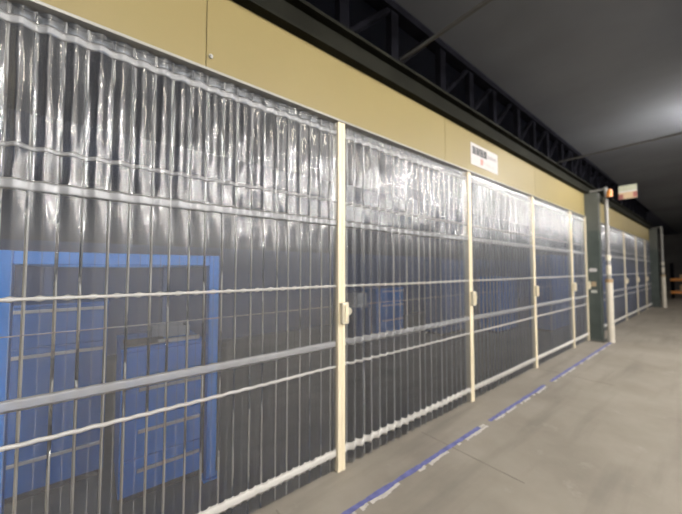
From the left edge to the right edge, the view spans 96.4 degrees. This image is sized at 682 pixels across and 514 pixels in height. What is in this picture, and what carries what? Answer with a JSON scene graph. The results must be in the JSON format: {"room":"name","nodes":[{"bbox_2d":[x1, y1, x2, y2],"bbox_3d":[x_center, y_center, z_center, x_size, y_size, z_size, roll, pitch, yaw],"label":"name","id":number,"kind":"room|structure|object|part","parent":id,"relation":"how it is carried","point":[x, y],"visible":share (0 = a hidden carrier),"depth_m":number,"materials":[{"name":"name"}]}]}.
{"room":"warehouse","nodes":[
{"label":"warehouse","id":0,"kind":"room"},
{"bbox_2d":[0,106,573,355],"bbox_3d":[5.410,0.063,13.218,39.000,4.050,0.100,2,-3,-39],"label":"wall","id":1,"kind":"structure","parent":0,"point":[45,165],"depth_m":6.56,"materials":[{"name":"clear plastic"}]},
{"bbox_2d":[0,0,681,238],"bbox_3d":[12.312,-2.378,4.684,39.000,0.100,22.000,2,-3,-39],"label":"ceiling","id":2,"kind":"structure","parent":0,"point":[602,75],"depth_m":4.34,"materials":[{"name":"grey metal"}]},
{"bbox_2d":[4,289,681,513],"bbox_3d":[12.312,1.769,4.508,39.000,0.100,22.000,2,-3,-39],"label":"floor","id":3,"kind":"structure","parent":0,"point":[579,445],"depth_m":2.92,"materials":[{"name":"concrete"}]},
{"bbox_2d":[4,298,108,504],"bbox_3d":[-2.177,0.979,2.306,0.632,1.290,0.570,2,-3,-39],"label":"cabinet","id":4,"kind":"object","parent":3,"relation":"on","point":[38,315],"visible":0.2,"depth_m":2.12,"materials":[{"name":"blue metal"}]},
{"bbox_3d":[-2.013,1.407,2.083,0.596,0.297,0.016,2,-3,-39],"label":"drawer","id":5,"kind":"part","parent":4,"relation":"part of","materials":[{"name":"blue metal"}]},
{"bbox_3d":[-1.977,1.358,2.094,0.513,0.022,0.016,2,-3,-39],"label":"handle","id":6,"kind":"part","parent":4,"relation":"part of","materials":[{"name":"silver metal"}]},
{"bbox_3d":[-2.013,1.105,2.096,0.596,0.292,0.016,2,-3,-39],"label":"drawer","id":7,"kind":"part","parent":4,"relation":"part of","materials":[{"name":"blue metal"}]},
{"bbox_3d":[-2.013,0.786,2.110,0.596,0.332,0.016,2,-3,-39],"label":"drawer","id":8,"kind":"part","parent":4,"relation":"part of","materials":[{"name":"blue metal"}]},
{"bbox_3d":[-1.977,0.671,2.123,0.513,0.022,0.016,2,-3,-39],"label":"handle","id":9,"kind":"part","parent":4,"relation":"part of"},
{"bbox_3d":[-2.013,0.481,2.123,0.596,0.262,0.016,2,-3,-39],"label":"drawer","id":10,"kind":"part","parent":4,"relation":"part of","materials":[{"name":"blue metal"}]},
{"bbox_3d":[-1.977,0.371,2.136,0.513,0.022,0.016,2,-3,-39],"label":"handle","id":11,"kind":"part","parent":4,"relation":"part of","materials":[{"name":"grey metal"}]},
{"bbox_2d":[0,250,218,513],"bbox_3d":[-2.029,0.827,2.744,1.190,1.632,2.140,2,-3,-39],"label":"steel frame","id":12,"kind":"object","parent":3,"relation":"on","point":[9,259],"visible":0.73,"depth_m":2.04,"materials":[{"name":"blue metal"}]},
{"bbox_3d":[-1.817,0.772,1.616,0.070,1.620,0.070,2,-3,-39],"label":"post","id":13,"kind":"part","parent":12,"relation":"part of","materials":[{"name":"blue metal"}]},
{"bbox_3d":[-3.085,0.840,3.200,0.070,1.620,0.070,2,-3,-39],"label":"post","id":14,"kind":"part","parent":12,"relation":"part of","materials":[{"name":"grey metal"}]},
{"bbox_3d":[-2.241,0.869,3.873,0.070,1.620,0.070,2,-3,-39],"label":"post","id":15,"kind":"part","parent":12,"relation":"part of","materials":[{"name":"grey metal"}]},
{"bbox_3d":[-0.973,0.801,2.290,0.070,1.620,0.070,2,-3,-39],"label":"post","id":16,"kind":"part","parent":12,"relation":"part of","materials":[{"name":"blue metal"}]},
{"bbox_2d":[113,330,201,503],"bbox_3d":[-1.395,1.120,2.323,0.512,1.010,0.570,2,-3,-39],"label":"base cabinet","id":17,"kind":"object","parent":3,"relation":"on","point":[135,401],"visible":0.66,"depth_m":2.10,"materials":[{"name":"blue metal"}]},
{"bbox_2d":[123,336,165,347],"bbox_3d":[-1.403,0.602,2.179,0.240,0.012,0.220,2,-3,-39],"label":"board","id":18,"kind":"object","parent":17,"relation":"on","point":[153,340],"visible":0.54,"depth_m":2.15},
{"bbox_3d":[-1.232,1.204,2.115,0.476,0.247,0.016,2,-3,-39],"label":"drawer","id":19,"kind":"part","parent":17,"relation":"part of","materials":[{"name":"blue metal"}]},
{"bbox_3d":[-1.232,1.446,2.105,0.476,0.222,0.016,2,-3,-39],"label":"drawer","id":20,"kind":"part","parent":17,"relation":"part of","materials":[{"name":"blue metal"}]},
{"bbox_3d":[-1.232,0.946,2.126,0.476,0.252,0.016,2,-3,-39],"label":"drawer","id":21,"kind":"part","parent":17,"relation":"part of","materials":[{"name":"blue metal"}]},
{"bbox_3d":[-1.232,0.724,2.136,0.476,0.177,0.016,2,-3,-39],"label":"drawer","id":22,"kind":"part","parent":17,"relation":"part of","materials":[{"name":"blue metal"}]},
{"bbox_3d":[-1.191,1.411,2.119,0.380,0.022,0.016,2,-3,-39],"label":"handle","id":23,"kind":"part","parent":17,"relation":"part of","materials":[{"name":"silver metal"}]},
{"bbox_3d":[-1.191,1.160,2.130,0.380,0.022,0.016,2,-3,-39],"label":"handle","id":24,"kind":"part","parent":17,"relation":"part of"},
{"bbox_2d":[150,322,189,336],"bbox_3d":[-1.377,0.582,2.444,0.260,0.075,0.200,2,-3,-39],"label":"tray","id":25,"kind":"object","parent":17,"relation":"on","point":[177,328],"visible":0.66,"depth_m":2.39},
{"bbox_3d":[-1.191,0.887,2.141,0.380,0.022,0.016,2,-3,-39],"label":"handle","id":26,"kind":"part","parent":17,"relation":"part of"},
{"bbox_2d":[158,334,199,342],"bbox_3d":[-1.183,0.598,2.233,0.270,0.025,0.030,2,-3,-39],"label":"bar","id":27,"kind":"object","parent":17,"relation":"on","point":[173,339],"visible":0.91,"depth_m":2.22,"materials":[{"name":"grey metal"}]},
{"bbox_2d":[333,121,351,472],"bbox_3d":[0.019,0.278,2.390,0.112,2.698,0.116,2,-3,-39],"label":"post","id":28,"kind":"object","parent":3,"relation":"on","point":[341,311],"visible":1,"depth_m":2.37,"materials":[{"name":"beige metal"}]},
{"bbox_3d":[0.040,0.432,2.333,0.022,0.125,0.012,2,-3,-39],"label":"lever","id":29,"kind":"part","parent":28,"relation":"part of","materials":[{"name":"beige paint"}]},
{"bbox_2d":[345,292,369,341],"bbox_3d":[0.357,1.304,6.749,0.400,1.020,0.400,2,-3,-39],"label":"cabinet","id":30,"kind":"object","parent":3,"relation":"on","point":[355,298],"visible":0.63,"depth_m":6.59,"materials":[{"name":"grey metal"}]},
{"bbox_2d":[365,286,402,335],"bbox_3d":[1.031,1.294,7.468,0.962,1.100,0.520,2,-3,-39],"label":"base cabinet","id":31,"kind":"object","parent":3,"relation":"on","point":[386,292],"visible":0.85,"depth_m":7.19,"materials":[{"name":"blue metal"}]},
{"bbox_3d":[1.179,0.922,7.299,0.926,0.322,0.016,2,-3,-39],"label":"drawer","id":32,"kind":"part","parent":31,"relation":"part of","materials":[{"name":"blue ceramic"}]},
{"bbox_3d":[1.179,1.261,7.285,0.926,0.342,0.016,2,-3,-39],"label":"drawer","id":33,"kind":"part","parent":31,"relation":"part of","materials":[{"name":"blue metal"}]},
{"bbox_3d":[1.179,1.609,7.270,0.926,0.337,0.016,2,-3,-39],"label":"drawer","id":34,"kind":"part","parent":31,"relation":"part of","materials":[{"name":"blue metal"}]},
{"bbox_2d":[425,260,464,335],"bbox_3d":[2.623,0.975,7.613,1.112,1.750,0.504,2,-3,-39],"label":"tall cabinet","id":35,"kind":"object","parent":3,"relation":"on","point":[450,300],"visible":0.63,"depth_m":7.30,"materials":[{"name":"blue metal"}]},
{"bbox_3d":[2.776,0.545,7.440,1.076,0.837,0.016,2,-3,-39],"label":"drawer","id":36,"kind":"part","parent":35,"relation":"part of","materials":[{"name":"blue metal"}]},
{"bbox_3d":[2.776,1.377,7.405,1.076,0.812,0.016,2,-3,-39],"label":"drawer","id":37,"kind":"part","parent":35,"relation":"part of","materials":[{"name":"blue metal"}]},
{"bbox_2d":[463,171,476,401],"bbox_3d":[1.548,0.330,3.611,0.112,2.698,0.116,2,-3,-39],"label":"post","id":38,"kind":"object","parent":3,"relation":"on","point":[470,295],"visible":0.99,"depth_m":3.59,"materials":[{"name":"beige metal"}]},
{"bbox_2d":[422,432,523,482],"bbox_3d":[1.036,1.636,2.530,0.012,0.005,0.890,2,-3,-39],"label":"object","id":39,"kind":"structure","parent":3,"relation":"on","point":[422,432],"depth_m":2.47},
{"bbox_2d":[341,342,610,513],"bbox_3d":[1.777,1.665,3.281,10.010,0.001,0.087,2,-3,-39],"label":"floor marking","id":40,"kind":"object","parent":3,"relation":"on","point":[381,493],"depth_m":2.52,"materials":[{"name":"blue paint"}]},
{"bbox_2d":[478,276,516,332],"bbox_3d":[4.036,1.185,7.838,1.012,1.350,0.504,2,-3,-39],"label":"cabinet","id":41,"kind":"object","parent":3,"relation":"on","point":[480,278],"visible":0.62,"depth_m":7.55,"materials":[{"name":"blue metal"}]},
{"bbox_3d":[4.189,0.855,7.661,0.976,0.637,0.016,2,-3,-39],"label":"drawer","id":42,"kind":"part","parent":41,"relation":"part of","materials":[{"name":"blue metal"}]},
{"bbox_3d":[4.189,1.486,7.634,0.976,0.612,0.016,2,-3,-39],"label":"drawer","id":43,"kind":"part","parent":41,"relation":"part of","materials":[{"name":"blue metal"}]},
{"bbox_2d":[527,196,538,367],"bbox_3d":[3.074,0.382,4.831,0.112,2.698,0.116,2,-3,-39],"label":"post","id":44,"kind":"object","parent":3,"relation":"on","point":[534,289],"visible":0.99,"depth_m":4.81,"materials":[{"name":"beige metal"}]},
{"bbox_2d":[528,255,565,331],"bbox_3d":[5.403,0.916,7.982,1.012,1.900,0.504,2,-3,-39],"label":"tall cabinet","id":45,"kind":"object","parent":3,"relation":"on","point":[545,310],"visible":0.53,"depth_m":7.65,"materials":[{"name":"blue metal"}]},
{"bbox_3d":[5.556,0.448,7.811,0.976,0.912,0.016,2,-3,-39],"label":"drawer","id":46,"kind":"part","parent":45,"relation":"part of","materials":[{"name":"blue metal"}]},
{"bbox_3d":[5.556,1.355,7.773,0.976,0.887,0.016,2,-3,-39],"label":"drawer","id":47,"kind":"part","parent":45,"relation":"part of","materials":[{"name":"blue metal"}]},
{"bbox_2d":[565,256,575,326],"bbox_3d":[6.223,0.944,8.638,1.012,1.900,0.504,2,-3,-39],"label":"tall cabinet","id":48,"kind":"object","parent":3,"relation":"on","point":[566,256],"visible":0.02,"depth_m":8.24,"materials":[{"name":"blue metal"}]},
{"bbox_3d":[6.375,0.476,8.467,0.976,0.912,0.016,2,-3,-39],"label":"drawer","id":49,"kind":"part","parent":48,"relation":"part of","materials":[{"name":"blue metal"}]},
{"bbox_3d":[6.375,1.383,8.428,0.976,0.887,0.016,2,-3,-39],"label":"drawer","id":50,"kind":"part","parent":48,"relation":"part of","materials":[{"name":"blue metal"}]},
{"bbox_2d":[566,211,576,347],"bbox_3d":[4.601,0.434,6.051,0.112,2.698,0.116,2,-3,-39],"label":"post","id":51,"kind":"object","parent":3,"relation":"on","point":[573,286],"visible":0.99,"depth_m":6.03,"materials":[{"name":"beige metal"}]},
{"bbox_2d":[581,217,590,339],"bbox_3d":[5.404,0.462,6.693,0.089,2.698,0.116,2,-3,-39],"label":"post","id":52,"kind":"object","parent":3,"relation":"on","point":[587,283],"visible":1,"depth_m":6.68,"materials":[{"name":"beige metal"}]},
{"bbox_2d":[573,192,606,342],"bbox_3d":[5.506,0.208,6.762,0.300,3.210,0.485,2,-3,-39],"label":"steel column","id":53,"kind":"structure","parent":3,"relation":"on","point":[591,200],"depth_m":6.63,"materials":[{"name":"grey metal"}]},
{"bbox_2d":[231,0,651,229],"bbox_3d":[4.967,-1.537,6.469,20.600,0.232,0.185,2,-3,-39],"label":"steel beam","id":54,"kind":"structure","parent":53,"relation":"on","point":[300,18],"depth_m":2.84,"materials":[{"name":"black metal"}]},
{"bbox_2d":[39,0,206,65],"bbox_3d":[-1.946,-1.404,0.931,2.894,0.505,0.042,2,-3,-39],"label":"panel","id":55,"kind":"object","parent":54,"relation":"attached to","point":[178,27],"visible":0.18,"depth_m":1.66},
{"bbox_2d":[0,0,585,218],"bbox_3d":[1.933,-0.993,4.010,8.860,0.055,0.085,2,-3,-39],"label":"track","id":56,"kind":"object","parent":55,"relation":"attached to","point":[48,14],"visible":0.86,"depth_m":1.82,"materials":[{"name":"metal"}]},
{"bbox_2d":[0,1,336,513],"bbox_3d":[-0.756,0.251,1.798,1.831,2.678,0.058,2,-3,-39],"label":"curtain","id":57,"kind":"object","parent":56,"relation":"hanging from","point":[219,508],"visible":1,"depth_m":1.66,"materials":[{"name":"clear plastic"}]},
{"bbox_3d":[-0.757,0.359,1.795,1.831,0.009,0.009,2,-3,-39],"label":"cord","id":58,"kind":"part","parent":57,"relation":"part of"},
{"bbox_2d":[345,128,470,463],"bbox_3d":[0.751,0.302,3.006,1.881,2.678,0.058,2,-3,-39],"label":"curtain","id":59,"kind":"object","parent":56,"relation":"hanging from","point":[404,421],"visible":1,"depth_m":2.87,"materials":[{"name":"clear plastic"}]},
{"bbox_2d":[471,176,535,395],"bbox_3d":[2.280,0.354,4.225,1.879,2.678,0.055,2,-3,-39],"label":"curtain","id":60,"kind":"object","parent":56,"relation":"hanging from","point":[502,374],"visible":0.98,"depth_m":4.23,"materials":[{"name":"clear plastic"}]},
{"bbox_2d":[534,200,573,363],"bbox_3d":[3.808,0.406,5.444,1.879,2.678,0.049,2,-3,-39],"label":"curtain","id":61,"kind":"object","parent":56,"relation":"hanging from","point":[553,349],"visible":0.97,"depth_m":5.44,"materials":[{"name":"clear plastic"}]},
{"bbox_2d":[571,213,587,344],"bbox_3d":[4.976,0.446,6.378,0.963,2.678,0.043,2,-3,-39],"label":"curtain","id":62,"kind":"object","parent":56,"relation":"hanging from","point":[576,252],"visible":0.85,"depth_m":6.40,"materials":[{"name":"clear plastic"}]},
{"bbox_2d":[205,0,444,159],"bbox_3d":[0.170,-1.333,2.607,2.498,0.505,0.064,2,-3,-39],"label":"panel","id":63,"kind":"object","parent":54,"relation":"attached to","point":[241,44],"visible":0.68,"depth_m":2.27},
{"bbox_2d":[305,0,649,219],"bbox_3d":[4.960,-1.951,6.496,20.600,0.598,0.120,2,-3,-39],"label":"girder","id":64,"kind":"object","parent":54,"relation":"on","point":[396,16],"visible":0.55,"depth_m":3.80,"materials":[{"name":"black metal"}]},
{"bbox_2d":[400,0,491,61],"bbox_3d":[2.753,-1.977,0.156,0.024,0.026,7.000,2,-3,-39],"label":"rod","id":65,"kind":"object","parent":64,"relation":"attached to","point":[483,3],"visible":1,"depth_m":2.50,"materials":[{"name":"grey metal"}]},
{"bbox_2d":[557,132,681,162],"bbox_3d":[6.174,-1.861,2.889,0.024,0.026,7.000,2,-3,-39],"label":"rod","id":66,"kind":"object","parent":64,"relation":"attached to","point":[680,133],"visible":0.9,"depth_m":4.91,"materials":[{"name":"grey metal"}]},
{"bbox_2d":[445,118,534,195],"bbox_3d":[2.155,-1.264,4.208,2.596,0.505,0.042,2,-3,-39],"label":"panel","id":67,"kind":"object","parent":54,"relation":"attached to","point":[514,172],"visible":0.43,"depth_m":4.00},
{"bbox_2d":[470,142,497,174],"bbox_3d":[1.861,-1.263,3.942,0.710,0.270,0.005,2,-3,-39],"label":"paper notice","id":68,"kind":"object","parent":67,"relation":"attached to","point":[481,157],"visible":1,"depth_m":3.92,"materials":[{"name":"white paper"}]},
{"bbox_2d":[535,167,580,213],"bbox_3d":[4.186,-1.195,5.830,2.596,0.505,0.042,2,-3,-39],"label":"panel","id":69,"kind":"object","parent":54,"relation":"attached to","point":[549,188],"visible":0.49,"depth_m":5.64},
{"bbox_2d":[581,193,608,222],"bbox_3d":[6.216,-1.126,7.453,2.596,0.505,0.042,2,-3,-39],"label":"panel","id":70,"kind":"object","parent":54,"relation":"attached to","point":[582,194],"visible":0.31,"depth_m":7.68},
{"bbox_2d":[609,208,627,231],"bbox_3d":[8.246,-1.057,9.075,2.596,0.505,0.042,2,-3,-39],"label":"panel","id":71,"kind":"object","parent":54,"relation":"attached to","point":[617,220],"visible":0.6,"depth_m":8.95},
{"bbox_2d":[601,222,649,241],"bbox_3d":[9.211,-0.745,9.826,9.300,0.055,0.085,2,-3,-39],"label":"track","id":72,"kind":"object","parent":71,"relation":"attached to","point":[602,224],"visible":0.47,"depth_m":9.30,"materials":[{"name":"metal"}]},
{"bbox_2d":[601,225,626,330],"bbox_3d":[7.120,0.519,8.091,3.936,2.678,0.043,2,-3,-39],"label":"curtain","id":73,"kind":"object","parent":72,"relation":"hanging from","point":[617,275],"visible":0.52,"depth_m":8.62,"materials":[{"name":"clear plastic"}]},
{"bbox_2d":[624,233,637,318],"bbox_3d":[9.483,0.600,9.979,1.964,2.678,0.043,2,-3,-39],"label":"curtain","id":74,"kind":"object","parent":72,"relation":"hanging from","point":[632,309],"visible":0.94,"depth_m":10.01,"materials":[{"name":"clear plastic"}]},
{"bbox_2d":[636,237,646,312],"bbox_3d":[11.057,0.653,11.236,1.914,2.678,0.041,2,-3,-38],"label":"curtain","id":75,"kind":"object","parent":72,"relation":"hanging from","point":[639,242],"visible":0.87,"depth_m":11.26,"materials":[{"name":"clear plastic"}]},
{"bbox_2d":[645,241,651,307],"bbox_3d":[12.354,0.697,12.274,1.258,2.678,0.042,2,-3,-39],"label":"curtain","id":76,"kind":"object","parent":72,"relation":"hanging from","point":[646,243],"visible":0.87,"depth_m":12.30,"materials":[{"name":"clear plastic"}]},
{"bbox_2d":[627,218,640,237],"bbox_3d":[10.238,-0.989,10.666,2.496,0.505,0.042,2,-3,-39],"label":"panel","id":77,"kind":"object","parent":54,"relation":"attached to","point":[633,227],"visible":0.73,"depth_m":10.56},
{"bbox_2d":[640,225,648,240],"bbox_3d":[12.034,-0.928,12.102,2.096,0.505,0.042,2,-3,-39],"label":"panel","id":78,"kind":"object","parent":54,"relation":"attached to","point":[644,231],"visible":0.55,"depth_m":12.03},
{"bbox_3d":[5.583,1.793,6.598,0.300,0.030,0.240,2,-3,-39],"label":"plate","id":79,"kind":"part","parent":53,"relation":"part of","materials":[{"name":"grey paint"}]},
{"bbox_2d":[590,187,611,278],"bbox_3d":[5.658,-0.512,6.650,0.094,1.980,0.320,2,-3,-39],"label":"conduit","id":80,"kind":"object","parent":53,"relation":"attached to","point":[606,210],"visible":0.97,"depth_m":6.54,"materials":[{"name":"white metal"}]},
{"bbox_2d":[606,189,612,199],"bbox_3d":[5.676,-1.324,6.446,0.160,0.215,0.117,2,-3,-39],"label":"beacon","id":81,"kind":"object","parent":80,"relation":"attached to","point":[609,193],"visible":1,"depth_m":6.40,"materials":[{"name":"orange plastic"}]},
{"bbox_2d":[613,183,638,200],"bbox_3d":[5.857,-1.336,6.351,0.067,0.300,0.474,2,-3,-39],"label":"sign","id":82,"kind":"object","parent":80,"relation":"attached to","point":[630,191],"visible":0.94,"depth_m":6.26,"materials":[{"name":"white metal"}]},
{"bbox_2d":[605,279,614,342],"bbox_3d":[5.728,1.137,6.492,0.136,1.330,0.136,2,-3,-39],"label":"guard","id":83,"kind":"object","parent":3,"relation":"on","point":[608,282],"visible":1,"depth_m":6.45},
{"bbox_2d":[621,232,627,319],"bbox_3d":[8.717,0.575,9.340,0.112,2.698,0.116,2,-3,-39],"label":"post","id":84,"kind":"object","parent":3,"relation":"on","point":[625,278],"visible":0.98,"depth_m":9.31,"materials":[{"name":"beige metal"}]},
{"bbox_2d":[633,236,639,313],"bbox_3d":[10.310,0.629,10.613,0.112,2.698,0.116,2,-3,-39],"label":"post","id":85,"kind":"object","parent":3,"relation":"on","point":[637,277],"visible":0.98,"depth_m":10.58,"materials":[{"name":"beige metal"}]},
{"bbox_2d":[644,240,648,309],"bbox_3d":[11.864,0.682,11.854,0.112,2.698,0.116,2,-3,-39],"label":"post","id":86,"kind":"object","parent":3,"relation":"on","point":[646,276],"visible":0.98,"depth_m":11.83,"materials":[{"name":"beige metal"}]},
{"bbox_2d":[642,229,661,307],"bbox_3d":[12.964,0.462,12.721,0.300,3.210,0.485,2,-3,-39],"label":"steel column","id":87,"kind":"structure","parent":3,"relation":"on","point":[653,233],"depth_m":12.59,"materials":[{"name":"metal"}]},
{"bbox_2d":[654,226,664,274],"bbox_3d":[13.077,-0.260,12.579,0.094,1.980,0.320,2,-3,-39],"label":"conduit","id":88,"kind":"object","parent":87,"relation":"attached to","point":[660,227],"visible":1,"depth_m":12.48,"materials":[{"name":"grey metal"}]},
{"bbox_2d":[661,275,666,307],"bbox_3d":[13.147,1.390,12.421,0.136,1.330,0.136,2,-3,-39],"label":"guard","id":89,"kind":"object","parent":3,"relation":"on","point":[663,280],"visible":1,"depth_m":12.38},
{"bbox_2d":[670,263,681,298],"bbox_3d":[18.500,1.256,15.975,1.010,1.900,1.630,2,-3,-39],"label":"storage rack","id":90,"kind":"object","parent":3,"relation":"on","point":[672,279],"visible":1,"depth_m":16.29,"materials":[{"name":"orange metal"}]},
{"bbox_3d":[17.677,1.271,16.308,0.080,1.900,0.080,2,-3,-39],"label":"post","id":91,"kind":"part","parent":90,"relation":"part of","materials":[{"name":"black metal"}]},
{"bbox_3d":[18.379,1.295,16.870,0.080,1.900,0.080,2,-3,-39],"label":"post","id":92,"kind":"part","parent":90,"relation":"part of","materials":[{"name":"black metal"}]},
{"bbox_2d":[601,234,681,290],"bbox_3d":[27.580,0.215,16.796,0.100,4.050,22.000,2,-3,-39],"label":"wall","id":93,"kind":"structure","parent":0,"point":[672,244],"depth_m":21.80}
]}

